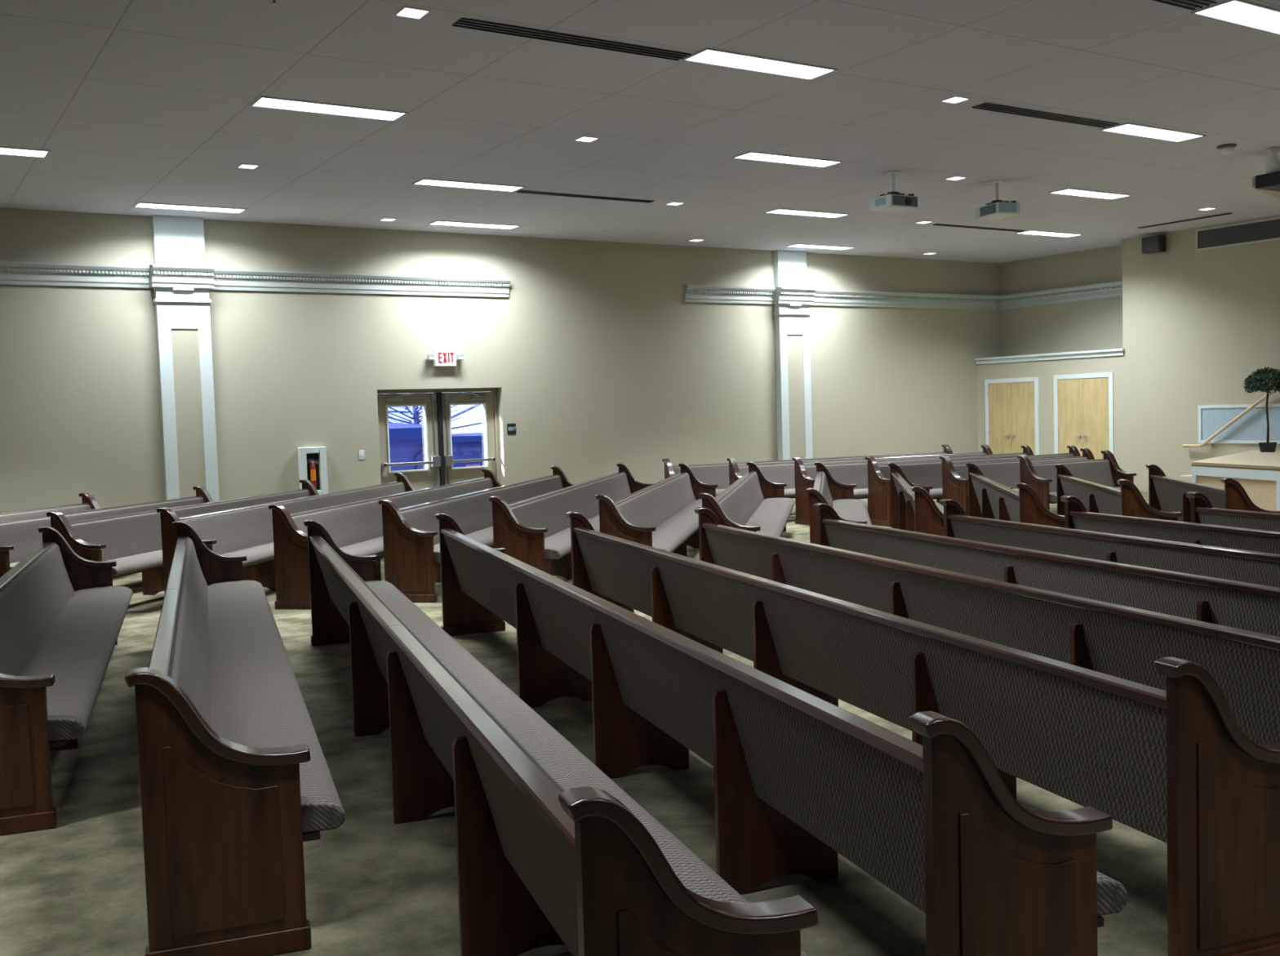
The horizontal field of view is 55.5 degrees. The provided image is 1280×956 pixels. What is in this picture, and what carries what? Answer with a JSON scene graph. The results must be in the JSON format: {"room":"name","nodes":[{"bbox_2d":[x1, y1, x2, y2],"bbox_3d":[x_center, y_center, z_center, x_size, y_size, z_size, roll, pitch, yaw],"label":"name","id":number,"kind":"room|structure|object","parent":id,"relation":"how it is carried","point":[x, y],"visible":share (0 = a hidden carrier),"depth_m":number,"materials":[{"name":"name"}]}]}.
{"room":"house of worship","nodes":[
{"label":"house of worship","id":0,"kind":"room"},
{"bbox_2d":[0,207,1000,512],"bbox_3d":[-5.927,-1.260,16.539,31.750,4.430,0.350,-4,4,-32],"label":"wall","id":1,"kind":"structure","parent":0,"point":[595,353],"depth_m":18.45,"materials":[{"name":"paint"}]},
{"bbox_2d":[0,260,150,288],"bbox_3d":[-12.824,-2.201,11.854,15.195,0.275,0.130,-4,4,-32],"label":"trim","id":2,"kind":"structure","parent":1,"relation":"attached to","point":[11,273],"depth_m":15.41,"materials":[{"name":"grey paint"}]},
{"bbox_2d":[148,214,219,501],"bbox_3d":[-5.990,-1.233,16.116,0.790,4.428,0.300,-4,4,-32],"label":"pilaster","id":3,"kind":"object","parent":1,"relation":"attached to","point":[180,279],"visible":0.79,"depth_m":16.09,"materials":[{"name":"white paint"}]},
{"bbox_2d":[297,446,328,493],"bbox_3d":[-4.607,-0.087,17.151,0.380,0.700,0.099,-4,4,-32],"label":"fire extinguisher cabinet","id":4,"kind":"object","parent":1,"relation":"attached to","point":[304,454],"visible":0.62,"depth_m":17.17,"materials":[{"name":"metal"}]},
{"bbox_2d":[308,458,316,489],"bbox_3d":[-4.611,-0.049,17.150,0.089,0.435,0.076,-4,4,-32],"label":"fire extinguisher","id":5,"kind":"object","parent":4,"relation":"in","point":[313,468],"visible":0.75,"depth_m":17.12,"materials":[{"name":"red"}]},
{"bbox_2d":[210,267,511,297],"bbox_3d":[-3.877,-2.792,17.497,4.435,0.275,0.130,-4,4,-32],"label":"trim","id":6,"kind":"structure","parent":1,"relation":"attached to","point":[231,279],"depth_m":17.38,"materials":[{"name":"grey paint"}]},
{"bbox_2d":[377,387,500,489],"bbox_3d":[-3.045,-0.291,18.425,1.998,2.109,0.207,-4,4,-32],"label":"door","id":7,"kind":"structure","parent":1,"relation":"in","point":[439,470],"depth_m":18.38,"materials":[{"name":"beige metal"}]},
{"bbox_2d":[426,349,464,366],"bbox_3d":[-2.902,-1.794,18.154,0.570,0.250,0.123,-4,4,-32],"label":"exit sign","id":8,"kind":"object","parent":1,"relation":"attached to","point":[441,357],"visible":1,"depth_m":18.14,"materials":[{"name":"white"}]},
{"bbox_2d":[683,284,775,304],"bbox_3d":[1.558,-3.150,20.925,1.875,0.275,0.130,-4,4,-32],"label":"trim","id":9,"kind":"structure","parent":1,"relation":"attached to","point":[691,293],"depth_m":20.89,"materials":[{"name":"grey paint"}]},
{"bbox_2d":[772,249,816,500],"bbox_3d":[2.776,-1.812,21.645,0.810,4.428,0.300,-4,4,-32],"label":"pilaster","id":10,"kind":"object","parent":1,"relation":"attached to","point":[793,298],"visible":0.8,"depth_m":21.59,"materials":[{"name":"white paint"}]},
{"bbox_2d":[809,288,999,310],"bbox_3d":[5.113,-3.385,23.168,4.945,0.275,0.130,-4,4,-32],"label":"trim","id":11,"kind":"structure","parent":1,"relation":"attached to","point":[821,297],"depth_m":23.09,"materials":[{"name":"grey paint"}]},
{"bbox_2d":[0,491,1168,955],"bbox_3d":[1.897,1.498,4.424,31.750,0.200,29.350,-4,4,-32],"label":"floor","id":12,"kind":"structure","parent":0,"point":[375,886],"depth_m":4.77,"materials":[{"name":"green carpet"}]},
{"bbox_2d":[0,492,100,520],"bbox_3d":[-6.400,0.725,12.488,0.640,0.951,2.879,-1,3,14],"label":"pew","id":13,"kind":"object","parent":12,"relation":"on","point":[89,502],"visible":0.23,"depth_m":13.35,"materials":[{"name":"fabric"}]},
{"bbox_2d":[0,526,133,835],"bbox_3d":[-3.478,0.927,7.260,0.640,0.951,4.672,-3,3,-20],"label":"pew","id":14,"kind":"object","parent":12,"relation":"on","point":[62,614],"visible":1,"depth_m":6.40,"materials":[{"name":"grey fabric"}]},
{"bbox_2d":[16,586,133,741],"bbox_3d":[-3.374,0.987,7.301,0.422,0.106,4.534,-3,3,-20],"label":"seat cushion","id":15,"kind":"object","parent":14,"relation":"on","point":[76,643],"depth_m":6.76,"materials":[{"name":"fabric"}]},
{"bbox_2d":[0,485,213,577],"bbox_3d":[-5.442,0.679,12.783,0.640,0.951,3.741,-1,3,13],"label":"pew","id":16,"kind":"object","parent":12,"relation":"on","point":[19,538],"visible":0.21,"depth_m":11.79,"materials":[{"name":"grey fabric"}]},
{"bbox_2d":[45,479,319,595],"bbox_3d":[-4.483,0.628,13.150,0.640,0.951,4.730,-1,3,12],"label":"pew","id":17,"kind":"object","parent":12,"relation":"on","point":[133,540],"visible":0.44,"depth_m":11.72,"materials":[{"name":"grey fabric"}]},
{"bbox_2d":[103,549,163,576],"bbox_3d":[-4.375,0.691,13.130,0.422,0.106,4.592,-1,3,12],"label":"seat cushion","id":18,"kind":"object","parent":17,"relation":"on","point":[131,562],"depth_m":11.36,"materials":[{"name":"fabric"}]},
{"bbox_2d":[124,520,345,955],"bbox_3d":[-2.277,0.922,6.691,0.640,0.951,6.115,-3,3,-20],"label":"pew","id":19,"kind":"object","parent":12,"relation":"on","point":[235,775],"visible":1,"depth_m":3.87,"materials":[{"name":"brown wood"}]},
{"bbox_2d":[207,580,345,833],"bbox_3d":[-2.172,0.982,6.731,0.422,0.106,5.977,-3,3,-20],"label":"seat cushion","id":20,"kind":"object","parent":19,"relation":"on","point":[255,698],"depth_m":5.62,"materials":[{"name":"fabric"}]},
{"bbox_2d":[155,472,415,592],"bbox_3d":[-3.509,0.567,13.726,0.640,0.951,5.688,-1,3,11],"label":"pew","id":21,"kind":"object","parent":12,"relation":"on","point":[247,531],"visible":0.46,"depth_m":12.19,"materials":[{"name":"grey fabric"}]},
{"bbox_2d":[222,542,274,567],"bbox_3d":[-3.400,0.629,13.709,0.422,0.106,5.550,-1,3,11],"label":"seat cushion","id":22,"kind":"object","parent":21,"relation":"on","point":[256,553],"depth_m":11.72,"materials":[{"name":"fabric"}]},
{"bbox_2d":[267,468,502,608],"bbox_3d":[-2.439,0.522,13.926,0.640,0.951,6.133,-1,3,11],"label":"pew","id":23,"kind":"object","parent":12,"relation":"on","point":[356,527],"visible":0.47,"depth_m":11.83,"materials":[{"name":"brown wood"}]},
{"bbox_2d":[339,536,383,556],"bbox_3d":[-2.330,0.585,13.909,0.422,0.106,5.995,-1,3,11],"label":"seat cushion","id":24,"kind":"object","parent":23,"relation":"on","point":[358,545],"depth_m":11.91,"materials":[{"name":"fabric"}]},
{"bbox_2d":[377,466,573,602],"bbox_3d":[-1.490,0.484,14.100,0.640,0.951,6.126,-1,3,11],"label":"pew","id":25,"kind":"object","parent":12,"relation":"on","point":[411,534],"visible":0.53,"depth_m":11.56,"materials":[{"name":"brown wood"}]},
{"bbox_2d":[433,526,493,562],"bbox_3d":[-1.381,0.546,14.082,0.422,0.106,5.988,-1,3,11],"label":"seat cushion","id":26,"kind":"object","parent":25,"relation":"on","point":[484,535],"depth_m":12.41,"materials":[{"name":"fabric"}]},
{"bbox_2d":[302,519,818,955],"bbox_3d":[-1.023,0.928,5.896,0.640,0.951,7.252,-3,3,-19],"label":"pew","id":27,"kind":"object","parent":12,"relation":"on","point":[551,851],"visible":1,"depth_m":3.69,"materials":[{"name":"brown wood"}]},
{"bbox_2d":[488,462,654,579],"bbox_3d":[-0.524,0.448,14.207,0.640,0.951,6.330,-1,3,10],"label":"pew","id":28,"kind":"object","parent":12,"relation":"on","point":[535,531],"visible":0.7,"depth_m":12.37,"materials":[{"name":"grey fabric"}]},
{"bbox_2d":[544,514,599,559],"bbox_3d":[-0.415,0.510,14.192,0.422,0.106,6.192,-1,3,10],"label":"seat cushion","id":29,"kind":"object","parent":28,"relation":"on","point":[557,539],"depth_m":11.96,"materials":[{"name":"fabric"}]},
{"bbox_2d":[595,462,718,556],"bbox_3d":[0.397,0.441,13.828,0.640,0.951,5.894,-1,3,9],"label":"pew","id":30,"kind":"object","parent":12,"relation":"on","point":[661,515],"visible":0.69,"depth_m":12.92,"materials":[{"name":"grey fabric"}]},
{"bbox_2d":[652,498,702,552],"bbox_3d":[0.507,0.503,13.813,0.422,0.106,5.756,-1,3,9],"label":"seat cushion","id":31,"kind":"object","parent":30,"relation":"on","point":[674,527],"depth_m":12.96,"materials":[{"name":"fabric"}]},
{"bbox_2d":[698,462,795,537],"bbox_3d":[1.313,0.426,13.596,0.640,0.951,5.901,-1,3,9],"label":"pew","id":32,"kind":"object","parent":12,"relation":"on","point":[753,503],"visible":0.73,"depth_m":13.62,"materials":[{"name":"grey fabric"}]},
{"bbox_2d":[745,497,795,537],"bbox_3d":[1.422,0.488,13.582,0.422,0.106,5.763,-1,3,9],"label":"seat cushion","id":33,"kind":"object","parent":32,"relation":"on","point":[772,514],"depth_m":13.93,"materials":[{"name":"fabric"}]},
{"bbox_2d":[434,512,1128,955],"bbox_3d":[-0.142,0.881,6.267,0.640,0.951,6.943,-3,3,-19],"label":"pew","id":34,"kind":"object","parent":12,"relation":"on","point":[802,780],"visible":0.97,"depth_m":3.78,"materials":[{"name":"grey fabric"}]},
{"bbox_2d":[1097,871,1128,915],"bbox_3d":[-0.037,0.940,6.306,0.422,0.106,6.805,-3,3,-19],"label":"seat cushion","id":35,"kind":"object","parent":34,"relation":"on","point":[1112,895],"depth_m":3.14,"materials":[{"name":"fabric"}]},
{"bbox_2d":[662,444,953,496],"bbox_3d":[2.920,0.056,19.323,5.398,0.951,0.640,-3,4,-25],"label":"pew","id":36,"kind":"object","parent":12,"relation":"on","point":[709,473],"visible":0.27,"depth_m":18.68,"materials":[{"name":"fabric"}]},
{"bbox_2d":[805,462,871,544],"bbox_3d":[2.212,0.410,13.390,0.640,0.951,5.101,-1,3,9],"label":"pew","id":37,"kind":"object","parent":12,"relation":"on","point":[825,490],"visible":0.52,"depth_m":14.14,"materials":[{"name":"fabric"}]},
{"bbox_2d":[832,498,871,524],"bbox_3d":[2.321,0.472,13.376,0.422,0.106,4.963,-1,3,9],"label":"seat cushion","id":38,"kind":"object","parent":37,"relation":"on","point":[855,509],"depth_m":14.29,"materials":[{"name":"fabric"}]},
{"bbox_2d":[726,444,992,498],"bbox_3d":[3.639,0.065,18.771,4.909,0.951,0.640,-3,4,-26],"label":"pew","id":39,"kind":"object","parent":12,"relation":"on","point":[779,473],"visible":0.29,"depth_m":18.21,"materials":[{"name":"fabric"}]},
{"bbox_2d":[791,444,1033,524],"bbox_3d":[4.320,0.076,18.196,4.431,0.951,0.640,-3,4,-26],"label":"pew","id":40,"kind":"object","parent":12,"relation":"on","point":[851,473],"visible":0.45,"depth_m":17.63,"materials":[{"name":"brown wood"}]},
{"bbox_2d":[853,488,868,497],"bbox_3d":[4.371,0.144,18.102,4.293,0.106,0.422,-3,4,-26],"label":"seat cushion","id":41,"kind":"object","parent":40,"relation":"on","point":[858,492],"depth_m":17.30,"materials":[{"name":"fabric"}]},
{"bbox_2d":[888,462,943,536],"bbox_3d":[3.070,0.410,12.921,0.640,0.951,4.493,-1,3,9],"label":"pew","id":42,"kind":"object","parent":12,"relation":"on","point":[913,508],"visible":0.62,"depth_m":12.02,"materials":[{"name":"brown wood"}]},
{"bbox_2d":[565,511,1279,955],"bbox_3d":[0.779,0.844,6.419,0.640,0.951,6.163,-3,3,-19],"label":"pew","id":43,"kind":"object","parent":12,"relation":"on","point":[1175,766],"visible":0.71,"depth_m":4.07,"materials":[{"name":"grey fabric"}]},
{"bbox_2d":[865,444,1080,526],"bbox_3d":[5.061,0.083,17.659,3.954,0.951,0.640,-3,4,-27],"label":"pew","id":44,"kind":"object","parent":12,"relation":"on","point":[925,473],"visible":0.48,"depth_m":17.02,"materials":[{"name":"brown wood"}]},
{"bbox_2d":[929,488,942,497],"bbox_3d":[5.113,0.152,17.566,3.816,0.106,0.422,-3,4,-27],"label":"seat cushion","id":45,"kind":"object","parent":44,"relation":"on","point":[934,492],"depth_m":16.84,"materials":[{"name":"fabric"}]},
{"bbox_2d":[693,506,1279,744],"bbox_3d":[1.660,0.802,6.679,0.640,0.951,5.651,-3,3,-19],"label":"pew","id":46,"kind":"object","parent":12,"relation":"on","point":[1118,641],"visible":0.48,"depth_m":5.56,"materials":[{"name":"grey fabric"}]},
{"bbox_2d":[965,462,1065,527],"bbox_3d":[3.943,0.398,12.647,0.640,0.951,3.885,-1,3,9],"label":"pew","id":47,"kind":"object","parent":12,"relation":"on","point":[988,498],"visible":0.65,"depth_m":12.03,"materials":[{"name":"brown wood"}]},
{"bbox_2d":[939,448,1094,515],"bbox_3d":[5.412,0.118,16.847,2.655,0.951,0.640,-3,4,-26],"label":"pew","id":48,"kind":"object","parent":12,"relation":"on","point":[1006,473],"visible":0.41,"depth_m":16.68,"materials":[{"name":"brown wood"}]},
{"bbox_2d":[813,502,1279,636],"bbox_3d":[2.499,0.761,6.949,0.640,0.951,5.198,-3,3,-19],"label":"pew","id":49,"kind":"object","parent":12,"relation":"on","point":[1254,607],"visible":0.51,"depth_m":6.56,"materials":[{"name":"grey fabric"}]},
{"bbox_2d":[1017,449,1136,511],"bbox_3d":[5.846,0.144,16.145,1.615,0.951,0.640,-3,4,-27],"label":"pew","id":50,"kind":"object","parent":12,"relation":"on","point":[1041,477],"visible":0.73,"depth_m":16.29,"materials":[{"name":"fabric"}]},
{"bbox_2d":[1049,486,1120,502],"bbox_3d":[5.898,0.212,16.052,1.477,0.106,0.422,-3,4,-27],"label":"seat cushion","id":51,"kind":"object","parent":50,"relation":"on","point":[1053,491],"depth_m":15.69,"materials":[{"name":"fabric"}]},
{"bbox_2d":[938,498,1279,587],"bbox_3d":[3.370,0.720,7.207,0.640,0.951,4.700,-3,3,-19],"label":"pew","id":52,"kind":"object","parent":12,"relation":"on","point":[1256,567],"visible":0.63,"depth_m":7.52,"materials":[{"name":"grey fabric"}]},
{"bbox_2d":[1053,463,1182,520],"bbox_3d":[4.785,0.395,12.235,0.640,0.951,2.937,-1,3,8],"label":"pew","id":53,"kind":"object","parent":12,"relation":"on","point":[1128,500],"visible":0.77,"depth_m":11.57,"materials":[{"name":"grey fabric"}]},
{"bbox_2d":[1060,495,1279,554],"bbox_3d":[4.199,0.682,7.428,0.640,0.951,4.176,-3,3,-19],"label":"pew","id":54,"kind":"object","parent":12,"relation":"on","point":[1076,515],"visible":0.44,"depth_m":8.27,"materials":[{"name":"grey fabric"}]},
{"bbox_2d":[1145,463,1279,522],"bbox_3d":[5.602,0.392,11.856,0.640,0.951,2.574,-1,3,8],"label":"pew","id":55,"kind":"object","parent":12,"relation":"on","point":[1166,494],"visible":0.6,"depth_m":11.90,"materials":[{"name":"fabric"}]},
{"bbox_2d":[1186,491,1279,531],"bbox_3d":[5.074,0.641,7.680,0.640,0.951,3.650,-3,3,-19],"label":"pew","id":56,"kind":"object","parent":12,"relation":"on","point":[1202,511],"visible":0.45,"depth_m":8.96,"materials":[{"name":"fabric"}]},
{"bbox_2d":[1191,450,1279,511],"bbox_3d":[10.635,0.316,12.219,6.538,0.752,13.244,-4,4,-32],"label":"stage","id":57,"kind":"object","parent":12,"relation":"on","point":[1258,473],"visible":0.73,"depth_m":15.94,"materials":[{"name":"brown wood"}]},
{"bbox_2d":[1242,366,1279,452],"bbox_3d":[9.659,-1.056,18.740,0.646,1.317,0.631,-2,3,-6],"label":"potted topiary","id":58,"kind":"object","parent":57,"relation":"on","point":[1270,375],"visible":1,"depth_m":18.70,"materials":[{"name":"plant"}]},
{"bbox_2d":[1258,442,1276,452],"bbox_3d":[9.691,-0.475,18.790,0.188,0.150,0.188,-4,4,-32],"label":"pot","id":59,"kind":"object","parent":58,"relation":"on","point":[1264,446],"depth_m":18.73,"materials":[{"name":"black plastic"}]},
{"bbox_2d":[0,0,1279,262],"bbox_3d":[1.755,-3.123,4.165,31.750,0.200,29.350,-4,4,-32],"label":"ceiling","id":60,"kind":"structure","parent":0,"point":[131,102],"depth_m":11.30,"materials":[{"name":"tile"}]},
{"bbox_2d":[0,146,50,158],"bbox_3d":[-6.453,-3.191,11.784,1.310,0.011,0.340,-4,4,-32],"label":"recessed light","id":61,"kind":"object","parent":60,"relation":"in","point":[3,150],"visible":1,"depth_m":12.01,"materials":[{"name":"grey"}]},
{"bbox_2d":[133,201,247,213],"bbox_3d":[-5.683,-3.417,15.401,1.310,0.011,0.340,-4,4,-32],"label":"recessed light","id":62,"kind":"object","parent":60,"relation":"in","point":[144,205],"visible":1,"depth_m":15.38,"materials":[{"name":"grey"}]},
{"bbox_2d":[249,95,408,121],"bbox_3d":[-2.724,-3.245,10.709,1.310,0.011,0.340,-4,4,-32],"label":"recessed light","id":63,"kind":"object","parent":60,"relation":"in","point":[261,101],"visible":1,"depth_m":10.69,"materials":[{"name":"grey"}]},
{"bbox_2d":[394,6,431,18],"bbox_3d":[-1.539,-3.143,8.230,0.190,0.009,0.190,-4,4,-32],"label":"recessed light","id":64,"kind":"object","parent":60,"relation":"in","point":[406,11],"visible":1,"depth_m":8.21,"materials":[{"name":"grey"}]},
{"bbox_2d":[412,177,525,191],"bbox_3d":[-2.026,-3.476,14.458,1.310,0.011,0.340,-4,4,-32],"label":"recessed light","id":65,"kind":"object","parent":60,"relation":"in","point":[433,182],"visible":1,"depth_m":14.44,"materials":[{"name":"grey"}]},
{"bbox_2d":[427,220,520,229],"bbox_3d":[-2.373,-3.635,17.489,1.310,0.011,0.340,-4,4,-32],"label":"recessed light","id":66,"kind":"object","parent":60,"relation":"in","point":[436,222],"visible":1,"depth_m":17.47,"materials":[{"name":"grey"}]},
{"bbox_2d":[452,17,690,61],"bbox_3d":[-0.461,-3.215,8.946,1.910,0.013,0.170,-4,4,-32],"label":"ceiling vent","id":67,"kind":"object","parent":60,"relation":"in","point":[465,23],"visible":1,"depth_m":8.90,"materials":[{"name":"grey metal"}]},
{"bbox_2d":[516,190,653,203],"bbox_3d":[-0.668,-3.573,15.469,1.950,0.013,0.110,-4,4,-32],"label":"ceiling vent","id":68,"kind":"object","parent":60,"relation":"in","point":[519,191],"visible":1,"depth_m":15.43,"materials":[{"name":"grey metal"}]},
{"bbox_2d":[681,47,837,79],"bbox_3d":[0.969,-3.303,9.729,1.310,0.011,0.340,-4,4,-32],"label":"recessed light","id":69,"kind":"object","parent":60,"relation":"in","point":[711,56],"visible":1,"depth_m":9.70,"materials":[{"name":"grey"}]},
{"bbox_2d":[731,151,843,167],"bbox_3d":[1.649,-3.537,13.526,1.310,0.011,0.340,-4,4,-32],"label":"recessed light","id":70,"kind":"object","parent":60,"relation":"in","point":[751,155],"visible":1,"depth_m":13.50,"materials":[{"name":"grey"}]},
{"bbox_2d":[764,208,849,217],"bbox_3d":[2.388,-3.774,17.361,1.310,0.011,0.340,-4,4,-32],"label":"recessed light","id":71,"kind":"object","parent":60,"relation":"in","point":[780,211],"visible":1,"depth_m":17.34,"materials":[{"name":"grey"}]},
{"bbox_2d":[785,243,855,249],"bbox_3d":[3.136,-4.007,21.106,1.310,0.011,0.340,-4,4,-32],"label":"recessed light","id":72,"kind":"object","parent":60,"relation":"in","point":[797,245],"visible":1,"depth_m":21.09,"materials":[{"name":"grey"}]},
{"bbox_2d":[869,170,918,213],"bbox_3d":[3.019,-3.415,14.470,0.454,0.445,0.380,-4,4,-32],"label":"projector","id":73,"kind":"object","parent":60,"relation":"hanging from","point":[894,202],"visible":1,"depth_m":14.38,"materials":[{"name":"white"}]},
{"bbox_2d":[892,195,917,206],"bbox_3d":[3.122,-3.263,14.336,0.400,0.110,0.004,-4,4,-32],"label":"grille","id":74,"kind":"object","parent":73,"relation":"attached to","point":[897,200],"depth_m":14.33,"materials":[{"name":"grey"}]},
{"bbox_2d":[933,223,1024,231],"bbox_3d":[5.407,-3.978,19.359,2.000,0.013,0.090,-4,4,-32],"label":"ceiling vent","id":75,"kind":"object","parent":60,"relation":"in","point":[939,224],"visible":1,"depth_m":19.33,"materials":[{"name":"grey metal"}]},
{"bbox_2d":[974,179,1020,220],"bbox_3d":[4.493,-3.508,15.315,0.344,0.445,0.484,-3,3,-20],"label":"projector","id":76,"kind":"object","parent":60,"relation":"hanging from","point":[997,209],"visible":1,"depth_m":15.19,"materials":[{"name":"white"}]},
{"bbox_2d":[979,203,995,216],"bbox_3d":[4.352,-3.351,15.228,0.004,0.110,0.322,-3,3,-20],"label":"grille","id":77,"kind":"object","parent":76,"relation":"attached to","point":[989,210],"depth_m":15.22,"materials":[{"name":"grey"}]},
{"bbox_2d":[971,102,1119,128],"bbox_3d":[3.961,-3.510,11.806,1.940,0.013,0.170,-4,4,-32],"label":"ceiling vent","id":78,"kind":"object","parent":60,"relation":"in","point":[985,106],"visible":1,"depth_m":11.76,"materials":[{"name":"grey metal"}]},
{"bbox_2d":[1014,230,1083,237],"bbox_3d":[6.837,-4.076,20.320,1.310,0.011,0.340,-4,4,-32],"label":"recessed light","id":79,"kind":"object","parent":60,"relation":"in","point":[1028,232],"visible":1,"depth_m":20.30,"materials":[{"name":"grey"}]},
{"bbox_2d":[1048,187,1132,199],"bbox_3d":[6.088,-3.836,16.445,1.310,0.011,0.340,-4,4,-32],"label":"recessed light","id":80,"kind":"object","parent":60,"relation":"in","point":[1072,192],"visible":1,"depth_m":16.42,"materials":[{"name":"grey"}]},
{"bbox_2d":[1099,122,1205,142],"bbox_3d":[5.365,-3.605,12.715,1.310,0.011,0.340,-4,4,-32],"label":"recessed light","id":81,"kind":"object","parent":60,"relation":"in","point":[1128,128],"visible":1,"depth_m":12.69,"materials":[{"name":"grey"}]},
{"bbox_2d":[1151,0,1216,10],"bbox_3d":[3.175,-3.278,8.084,1.940,0.013,0.170,-4,4,-32],"label":"ceiling vent","id":82,"kind":"object","parent":60,"relation":"in","point":[1192,5],"visible":1,"depth_m":8.52,"materials":[{"name":"grey metal"}]},
{"bbox_2d":[1137,212,1232,228],"bbox_3d":[8.605,-4.071,19.273,0.090,0.013,1.600,-4,4,-32],"label":"ceiling vent","id":83,"kind":"object","parent":60,"relation":"in","point":[1224,214],"visible":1,"depth_m":19.23,"materials":[{"name":"grey metal"}]},
{"bbox_2d":[1216,143,1236,155],"bbox_3d":[6.513,-3.642,13.511,0.200,0.100,0.200,-4,4,-32],"label":"smoke detector","id":84,"kind":"object","parent":60,"relation":"attached to","point":[1225,148],"visible":1,"depth_m":13.46,"materials":[{"name":"white plastic"}]},
{"bbox_2d":[1190,0,1279,35],"bbox_3d":[4.597,-3.371,8.945,1.310,0.011,0.340,-4,4,-32],"label":"recessed light","id":85,"kind":"object","parent":60,"relation":"in","point":[1243,13],"visible":1,"depth_m":8.81,"materials":[{"name":"grey"}]},
{"bbox_2d":[1255,146,1279,191],"bbox_3d":[7.294,-3.512,13.816,0.550,0.440,0.330,-4,4,-32],"label":"projector","id":86,"kind":"object","parent":60,"relation":"attached to","point":[1270,180],"visible":1,"depth_m":13.68,"materials":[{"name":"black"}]},
{"bbox_2d":[1252,176,1279,199],"bbox_3d":[13.329,-3.653,10.260,3.630,0.129,17.100,-4,4,-32],"label":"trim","id":87,"kind":"structure","parent":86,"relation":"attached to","point":[1276,194],"depth_m":15.99,"materials":[{"name":"paint"}]},
{"bbox_2d":[999,244,1123,356],"bbox_3d":[15.199,-1.683,12.523,0.300,4.430,29.000,-4,4,-32],"label":"wall","id":88,"kind":"structure","parent":0,"point":[1094,324],"depth_m":23.32,"materials":[{"name":"paint"}]},
{"bbox_2d":[997,280,1122,310],"bbox_3d":[8.119,-3.477,23.156,0.130,0.275,3.357,-4,4,-32],"label":"trim","id":89,"kind":"structure","parent":88,"relation":"attached to","point":[1113,289],"depth_m":23.24,"materials":[{"name":"grey paint"}]},
{"bbox_2d":[976,214,1279,492],"bbox_3d":[14.777,-1.655,12.257,0.700,4.430,29.000,-4,4,-32],"label":"wall","id":90,"kind":"structure","parent":0,"point":[1196,324],"depth_m":20.57,"materials":[{"name":"paint"}]},
{"bbox_2d":[984,377,1039,454],"bbox_3d":[7.196,-0.887,23.625,0.075,2.090,1.300,-4,4,-32],"label":"door","id":91,"kind":"structure","parent":90,"relation":"in","point":[1011,407],"depth_m":23.60,"materials":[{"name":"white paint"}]},
{"bbox_2d":[974,348,1124,364],"bbox_3d":[7.895,-2.293,23.032,0.768,0.120,3.398,-4,4,-32],"label":"trim","id":92,"kind":"structure","parent":90,"relation":"attached to","point":[1113,352],"depth_m":22.70,"materials":[{"name":"white paint"}]},
{"bbox_2d":[1053,372,1114,459],"bbox_3d":[8.078,-0.846,22.231,0.075,2.110,1.280,-4,4,-32],"label":"door","id":93,"kind":"structure","parent":90,"relation":"in","point":[1083,408],"depth_m":22.19,"materials":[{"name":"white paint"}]},
{"bbox_2d":[1142,235,1165,253],"bbox_3d":[8.747,-3.967,20.705,0.224,0.270,0.340,-4,4,-32],"label":"wall speaker","id":94,"kind":"object","parent":90,"relation":"attached to","point":[1153,244],"visible":1,"depth_m":20.60,"materials":[{"name":"black plastic"}]},
{"bbox_2d":[1142,236,1158,252],"bbox_3d":[8.655,-3.961,20.647,0.007,0.230,0.300,-4,4,-32],"label":"grille","id":95,"kind":"object","parent":94,"relation":"attached to","point":[1149,244],"depth_m":20.64,"materials":[{"name":"black plastic"}]},
{"bbox_2d":[1182,386,1275,452],"bbox_3d":[9.748,-1.142,19.515,0.117,1.480,2.235,-4,4,-32],"label":"handrail","id":96,"kind":"object","parent":90,"relation":"attached to","point":[1263,397],"visible":0.97,"depth_m":19.77,"materials":[{"name":"beige wood"}]},
{"bbox_2d":[1195,217,1279,250],"bbox_3d":[10.181,-3.878,18.633,0.019,0.345,3.620,-4,4,-32],"label":"air vent","id":97,"kind":"object","parent":90,"relation":"in","point":[1268,229],"visible":1,"depth_m":19.54,"materials":[{"name":"grey"}]},
{"bbox_2d":[1198,403,1279,444],"bbox_3d":[10.171,-0.847,18.956,0.029,0.630,3.190,-4,4,-32],"label":"wall panel","id":98,"kind":"object","parent":90,"relation":"attached to","point":[1251,428],"visible":1,"depth_m":19.71,"materials":[{"name":"white paint"}]},
{"label":"outside","id":99,"kind":"structure","parent":0,"visible":0},
{"bbox_3d":[-10.611,0.276,45.010,90.000,1.470,52.650,-4,4,-32],"label":"ground","id":100,"kind":"structure","parent":99,"visible":0},
{"bbox_2d":[388,422,425,471],"bbox_3d":[-11.554,0.158,31.709,11.050,2.850,6.900,-4,4,-32],"label":"building","id":101,"kind":"structure","parent":100,"relation":"on","point":[406,442],"depth_m":31.57,"materials":[{"name":"blue"}]},
{"bbox_2d":[378,391,483,429],"bbox_3d":[-7.376,-2.344,40.342,9.500,6.644,8.825,-4,4,-32],"label":"bare tree","id":102,"kind":"object","parent":100,"relation":"on","point":[415,410],"visible":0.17,"depth_m":40.10,"materials":[{"name":"blue plant"}]},
{"bbox_2d":[451,432,484,467],"bbox_3d":[-3.834,-0.072,35.168,5.400,2.450,4.900,-4,4,-32],"label":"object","id":103,"kind":"object","parent":100,"relation":"on","point":[464,446],"visible":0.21,"depth_m":32.02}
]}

